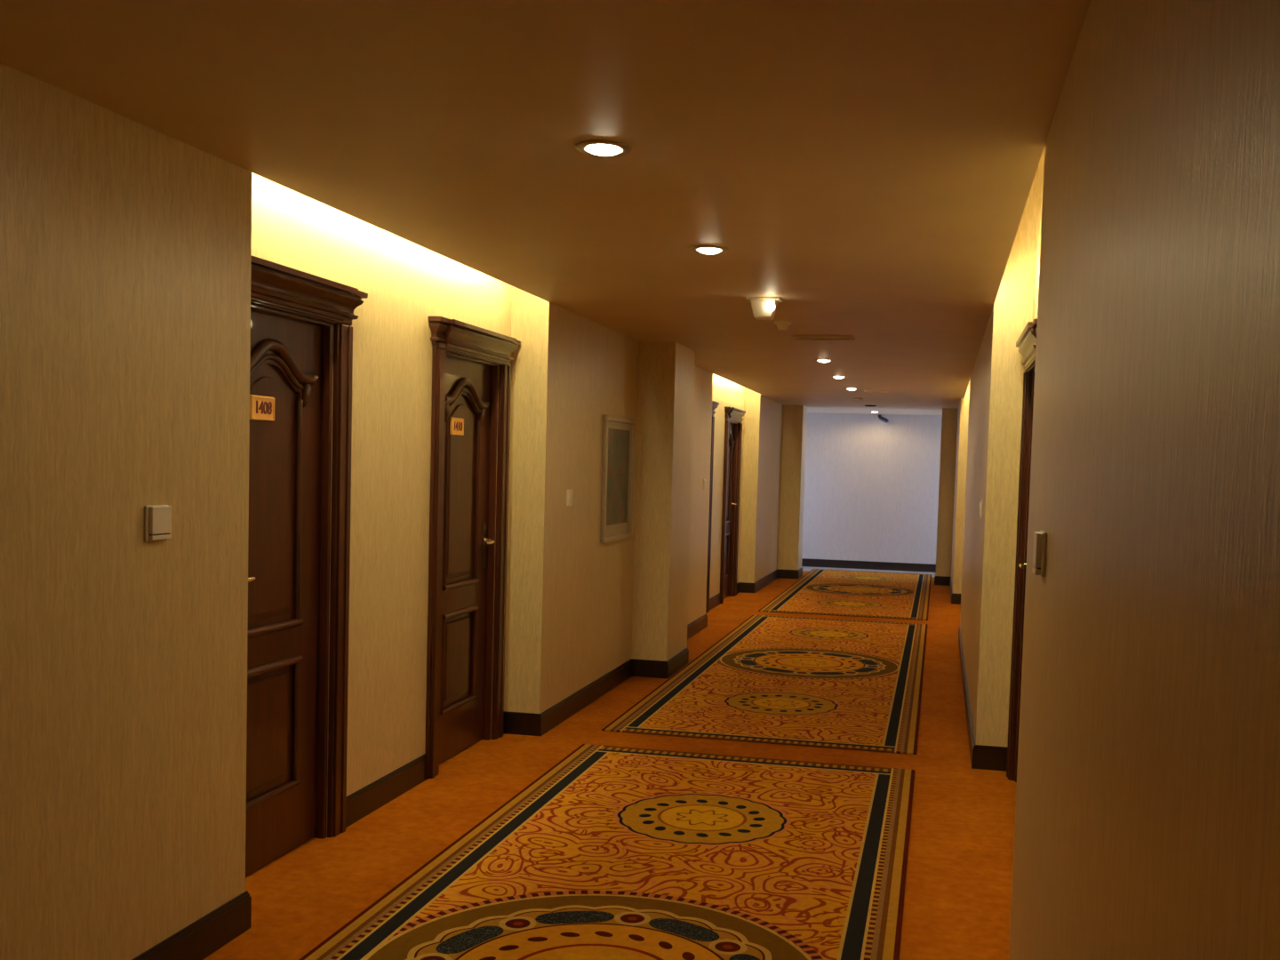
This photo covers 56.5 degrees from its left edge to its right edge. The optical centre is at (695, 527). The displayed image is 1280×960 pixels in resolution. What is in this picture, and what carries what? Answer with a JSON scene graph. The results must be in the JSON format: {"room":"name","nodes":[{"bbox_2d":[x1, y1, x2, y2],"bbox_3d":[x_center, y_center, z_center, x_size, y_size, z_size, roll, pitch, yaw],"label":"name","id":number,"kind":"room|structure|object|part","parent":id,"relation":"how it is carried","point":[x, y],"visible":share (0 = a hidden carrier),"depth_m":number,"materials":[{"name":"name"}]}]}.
{"room":"hotel corridor","nodes":[
{"label":"hotel corridor","id":0,"kind":"room"},
{"bbox_2d":[0,63,807,959],"bbox_3d":[-1.294,-0.505,7.166,1.770,3.221,19.550,2,3,11],"label":"wall","id":1,"kind":"structure","parent":0,"point":[127,246],"depth_m":3.45,"materials":[{"name":"paint"}]},
{"bbox_2d":[144,504,171,541],"bbox_3d":[-1.464,-0.013,3.241,0.021,0.096,0.094,2,3,11],"label":"switch","id":2,"kind":"object","parent":1,"relation":"attached to","point":[157,518],"visible":1,"depth_m":3.22,"materials":[{"name":"beige plastic"}]},
{"bbox_2d":[245,255,367,876],"bbox_3d":[-1.487,0.164,4.250,0.152,2.141,1.044,2,3,11],"label":"door","id":3,"kind":"structure","parent":1,"relation":"in","point":[292,401],"depth_m":4.44,"materials":[{"name":"brown wood"}]},
{"bbox_3d":[-1.545,0.147,4.001,0.064,0.095,0.134,2,3,11],"label":"lever handle","id":4,"kind":"part","parent":3,"relation":"part of","materials":[{"name":"gold metal"}]},
{"bbox_3d":[-1.524,-0.419,4.177,0.010,0.086,0.150,2,3,11],"label":"number plate","id":5,"kind":"part","parent":3,"relation":"part of","materials":[{"name":"gold metal"}]},
{"bbox_3d":[-1.531,0.259,4.264,0.028,1.454,0.424,2,3,11],"label":"panel molding","id":6,"kind":"part","parent":3,"relation":"part of","materials":[{"name":"brown wood"}]},
{"bbox_3d":[-1.423,-0.839,4.191,0.082,0.129,1.044,2,3,11],"label":"crown molding","id":7,"kind":"part","parent":3,"relation":"part of","materials":[{"name":"brown wood"}]},
{"bbox_2d":[131,567,802,959],"bbox_3d":[-1.331,1.023,7.251,1.784,0.120,19.564,2,3,11],"label":"baseboard","id":8,"kind":"structure","parent":1,"relation":"attached to","point":[204,936],"depth_m":5.34,"materials":[{"name":"brown wood"}]},
{"bbox_2d":[425,315,520,779],"bbox_3d":[-1.136,0.084,5.960,0.152,2.141,1.044,2,3,11],"label":"door","id":9,"kind":"structure","parent":1,"relation":"in","point":[467,414],"depth_m":6.03,"materials":[{"name":"brown wood"}]},
{"bbox_3d":[-1.179,-0.497,5.860,0.010,0.086,0.150,2,3,11],"label":"number plate","id":10,"kind":"part","parent":9,"relation":"part of","materials":[{"name":"gold metal"}]},
{"bbox_3d":[-1.180,0.180,5.973,0.028,1.454,0.424,2,3,11],"label":"panel molding","id":11,"kind":"part","parent":9,"relation":"part of","materials":[{"name":"brown wood"}]},
{"bbox_3d":[-1.072,-0.919,5.900,0.082,0.129,1.044,2,3,11],"label":"crown molding","id":12,"kind":"part","parent":9,"relation":"part of","materials":[{"name":"brown wood"}]},
{"bbox_3d":[-1.115,0.092,6.266,0.007,0.235,0.044,2,3,11],"label":"lock plate","id":13,"kind":"part","parent":9,"relation":"part of","materials":[{"name":"metal"}]},
{"bbox_3d":[-1.091,0.044,6.209,0.064,0.095,0.134,2,3,11],"label":"lever handle","id":14,"kind":"part","parent":9,"relation":"part of","materials":[{"name":"gold metal"}]},
{"bbox_2d":[566,488,572,506],"bbox_3d":[-0.726,-0.172,6.845,0.017,0.096,0.094,2,3,11],"label":"light switch","id":15,"kind":"object","parent":1,"relation":"attached to","point":[569,492],"visible":1,"depth_m":6.82,"materials":[{"name":"beige plastic"}]},
{"bbox_2d":[600,415,634,543],"bbox_3d":[-0.512,-0.321,7.841,0.028,0.810,0.690,2,3,11],"label":"framed picture","id":16,"kind":"object","parent":1,"relation":"attached to","point":[619,432],"visible":1,"depth_m":7.81},
{"bbox_2d":[606,427,629,525],"bbox_3d":[-0.513,-0.336,7.841,0.002,0.622,0.522,2,3,11],"label":"print","id":17,"kind":"object","parent":16,"relation":"attached to","point":[618,470],"depth_m":7.84},
{"bbox_2d":[703,479,706,489],"bbox_3d":[0.081,-0.392,10.767,0.017,0.096,0.094,2,3,11],"label":"light switch","id":18,"kind":"object","parent":1,"relation":"attached to","point":[704,480],"visible":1,"depth_m":10.74,"materials":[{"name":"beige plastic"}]},
{"bbox_2d":[705,400,719,613],"bbox_3d":[0.042,-0.182,11.694,0.152,2.141,1.044,2,3,11],"label":"door","id":19,"kind":"structure","parent":1,"relation":"in","point":[715,404],"depth_m":12.09,"materials":[{"name":"brown wood"}]},
{"bbox_3d":[0.018,-0.127,11.702,0.106,2.030,0.940,2,3,11],"label":"frame","id":20,"kind":"part","parent":19,"relation":"part of","materials":[{"name":"brown wood"}]},
{"bbox_3d":[0.106,-1.184,11.634,0.082,0.129,1.044,2,3,11],"label":"crown molding","id":21,"kind":"part","parent":19,"relation":"part of","materials":[{"name":"brown wood"}]},
{"bbox_2d":[720,406,745,603],"bbox_3d":[0.385,-0.259,13.367,0.152,2.141,1.044,2,3,11],"label":"door","id":22,"kind":"structure","parent":1,"relation":"in","point":[732,430],"depth_m":13.60,"materials":[{"name":"brown wood"}]},
{"bbox_3d":[0.341,-0.164,13.381,0.028,1.454,0.424,2,3,11],"label":"panel molding","id":23,"kind":"part","parent":22,"relation":"part of","materials":[{"name":"brown wood"}]},
{"bbox_3d":[0.449,-1.262,13.308,0.082,0.129,1.044,2,3,11],"label":"crown molding","id":24,"kind":"part","parent":22,"relation":"part of","materials":[{"name":"brown wood"}]},
{"bbox_2d":[0,0,1090,415],"bbox_3d":[0.622,-1.241,7.581,5.300,0.018,21.200,2,3,11],"label":"ceiling","id":25,"kind":"structure","parent":0,"point":[868,167],"depth_m":3.09,"materials":[{"name":"paint"}]},
{"bbox_2d":[575,139,631,157],"bbox_3d":[-0.250,-1.020,3.221,0.152,0.018,0.152,2,3,11],"label":"recessed light","id":26,"kind":"object","parent":25,"relation":"in","point":[596,148],"visible":1,"depth_m":3.19,"materials":[{"name":"silver metal"}]},
{"bbox_2d":[689,245,728,254],"bbox_3d":[0.052,-1.087,4.679,0.152,0.018,0.152,2,3,11],"label":"recessed light","id":27,"kind":"object","parent":25,"relation":"in","point":[700,249],"visible":1,"depth_m":4.65,"materials":[{"name":"silver metal"}]},
{"bbox_2d":[745,296,782,319],"bbox_3d":[0.342,-1.105,6.005,0.170,0.104,0.129,2,3,11],"label":"ceiling spotlight","id":28,"kind":"object","parent":25,"relation":"attached to","point":[763,308],"visible":1,"depth_m":5.97,"materials":[{"name":"beige plastic"}]},
{"bbox_3d":[0.344,-1.151,6.007,0.170,0.012,0.120,2,3,11],"label":"mounting plate","id":29,"kind":"part","parent":28,"relation":"part of","materials":[{"name":"beige plastic"}]},
{"bbox_2d":[774,320,791,329],"bbox_3d":[0.505,-1.178,6.944,0.104,0.048,0.104,2,3,11],"label":"smoke detector","id":30,"kind":"object","parent":25,"relation":"attached to","point":[780,324],"visible":1,"depth_m":6.92,"materials":[{"name":"beige plastic"}]},
{"bbox_2d":[792,335,854,340],"bbox_3d":[0.822,-1.225,7.674,0.385,0.012,0.200,2,3,11],"label":"ceiling vent","id":31,"kind":"object","parent":25,"relation":"in","point":[796,337],"visible":1,"depth_m":7.68,"materials":[{"name":"paint"}]},
{"bbox_2d":[814,359,833,362],"bbox_3d":[1.000,-1.301,9.302,0.152,0.018,0.152,2,3,11],"label":"recessed light","id":32,"kind":"object","parent":25,"relation":"in","point":[818,360],"visible":1,"depth_m":9.27,"materials":[{"name":"silver metal"}]},
{"bbox_2d":[830,376,847,378],"bbox_3d":[1.310,-1.377,10.908,0.152,0.018,0.152,2,3,11],"label":"recessed light","id":33,"kind":"object","parent":25,"relation":"in","point":[836,377],"visible":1,"depth_m":10.87,"materials":[{"name":"silver metal"}]},
{"bbox_2d":[844,387,858,390],"bbox_3d":[1.628,-1.448,12.457,0.152,0.018,0.152,2,3,11],"label":"recessed light","id":34,"kind":"object","parent":25,"relation":"in","point":[849,388],"visible":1,"depth_m":12.42,"materials":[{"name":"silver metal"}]},
{"bbox_2d":[863,390,887,392],"bbox_3d":[1.931,-1.459,12.765,0.250,0.012,0.250,2,3,11],"label":"ceiling vent","id":35,"kind":"object","parent":25,"relation":"in","point":[865,391],"visible":1,"depth_m":12.66,"materials":[{"name":"beige metal"}]},
{"bbox_2d":[878,414,888,422],"bbox_3d":[2.790,-1.639,17.837,0.091,0.127,0.267,1,3,-20],"label":"security camera","id":36,"kind":"object","parent":25,"relation":"attached to","point":[880,417],"visible":1,"depth_m":17.78,"materials":[{"name":"black plastic"}]},
{"bbox_2d":[202,566,1016,959],"bbox_3d":[0.551,1.165,7.707,5.600,0.100,21.500,2,3,11],"label":"floor","id":37,"kind":"structure","parent":0,"point":[958,888],"depth_m":5.05,"materials":[{"name":"orange carpet"}]},
{"bbox_2d":[298,744,914,959],"bbox_3d":[-0.307,1.309,3.429,1.734,0.009,5.530,2,3,11],"label":"runner rug","id":38,"kind":"object","parent":37,"relation":"on","point":[612,852],"visible":1,"depth_m":4.36,"materials":[{"name":"orange carpet"}]},
{"bbox_2d":[601,615,927,754],"bbox_3d":[0.872,1.043,9.169,1.734,0.009,5.480,2,3,11],"label":"runner rug","id":39,"kind":"object","parent":37,"relation":"on","point":[795,681],"visible":1,"depth_m":8.01,"materials":[{"name":"orange carpet"}]},
{"bbox_2d":[758,568,931,620],"bbox_3d":[2.047,0.777,14.893,1.734,0.009,5.480,2,3,11],"label":"runner rug","id":40,"kind":"object","parent":37,"relation":"on","point":[820,591],"visible":1,"depth_m":14.13,"materials":[{"name":"orange carpet"}]},
{"bbox_2d":[802,412,942,564],"bbox_3d":[2.744,-0.957,18.068,5.600,3.221,0.150,2,3,11],"label":"wall","id":41,"kind":"structure","parent":0,"point":[871,484],"depth_m":18.02,"materials":[{"name":"paint"}]},
{"bbox_2d":[801,558,935,572],"bbox_3d":[2.683,0.575,18.069,5.300,0.120,0.018,2,3,11],"label":"baseboard","id":42,"kind":"structure","parent":41,"relation":"attached to","point":[805,562],"depth_m":18.07,"materials":[{"name":"brown wood"}]},
{"bbox_2d":[935,0,1279,959],"bbox_3d":[2.201,-0.367,6.505,1.710,3.221,19.650,2,3,11],"label":"wall","id":43,"kind":"structure","parent":0,"point":[1145,253],"depth_m":1.40,"materials":[{"name":"paint"}]},
{"bbox_2d":[934,574,1007,771],"bbox_3d":[2.151,1.160,6.594,1.724,0.120,19.664,2,3,11],"label":"baseboard","id":44,"kind":"structure","parent":43,"relation":"attached to","point":[984,757],"depth_m":6.20,"materials":[{"name":"brown wood"}]},
{"bbox_2d":[979,499,983,518],"bbox_3d":[1.544,-0.102,6.454,0.017,0.096,0.094,2,3,11],"label":"light switch","id":45,"kind":"object","parent":43,"relation":"attached to","point":[981,500],"visible":1,"depth_m":6.41,"materials":[{"name":"beige plastic"}]},
{"bbox_2d":[1006,318,1037,782],"bbox_3d":[1.514,0.191,5.421,0.152,2.141,1.044,2,3,11],"label":"door","id":46,"kind":"structure","parent":43,"relation":"in","point":[1026,343],"depth_m":5.79,"materials":[{"name":"brown wood"}]},
{"bbox_3d":[1.574,0.152,5.667,0.064,0.095,0.134,2,3,11],"label":"lever handle","id":47,"kind":"part","parent":46,"relation":"part of","materials":[{"name":"gold metal"}]},
{"bbox_3d":[1.509,-0.815,5.375,0.082,0.129,1.044,2,3,11],"label":"crown molding","id":48,"kind":"part","parent":46,"relation":"part of","materials":[{"name":"brown wood"}]},
{"bbox_2d":[1032,530,1047,576],"bbox_3d":[0.752,0.056,2.607,0.021,0.096,0.094,2,3,11],"label":"switch","id":49,"kind":"object","parent":43,"relation":"attached to","point":[1040,538],"visible":1,"depth_m":2.57,"materials":[{"name":"beige plastic"}]},
{"bbox_2d":[1039,530,1047,576],"bbox_3d":[0.758,0.056,2.606,0.009,0.096,0.094,2,3,11],"label":"switch plate","id":50,"kind":"object","parent":49,"relation":"attached to","point":[1043,535],"depth_m":2.56,"materials":[{"name":"beige plastic"}]}
]}

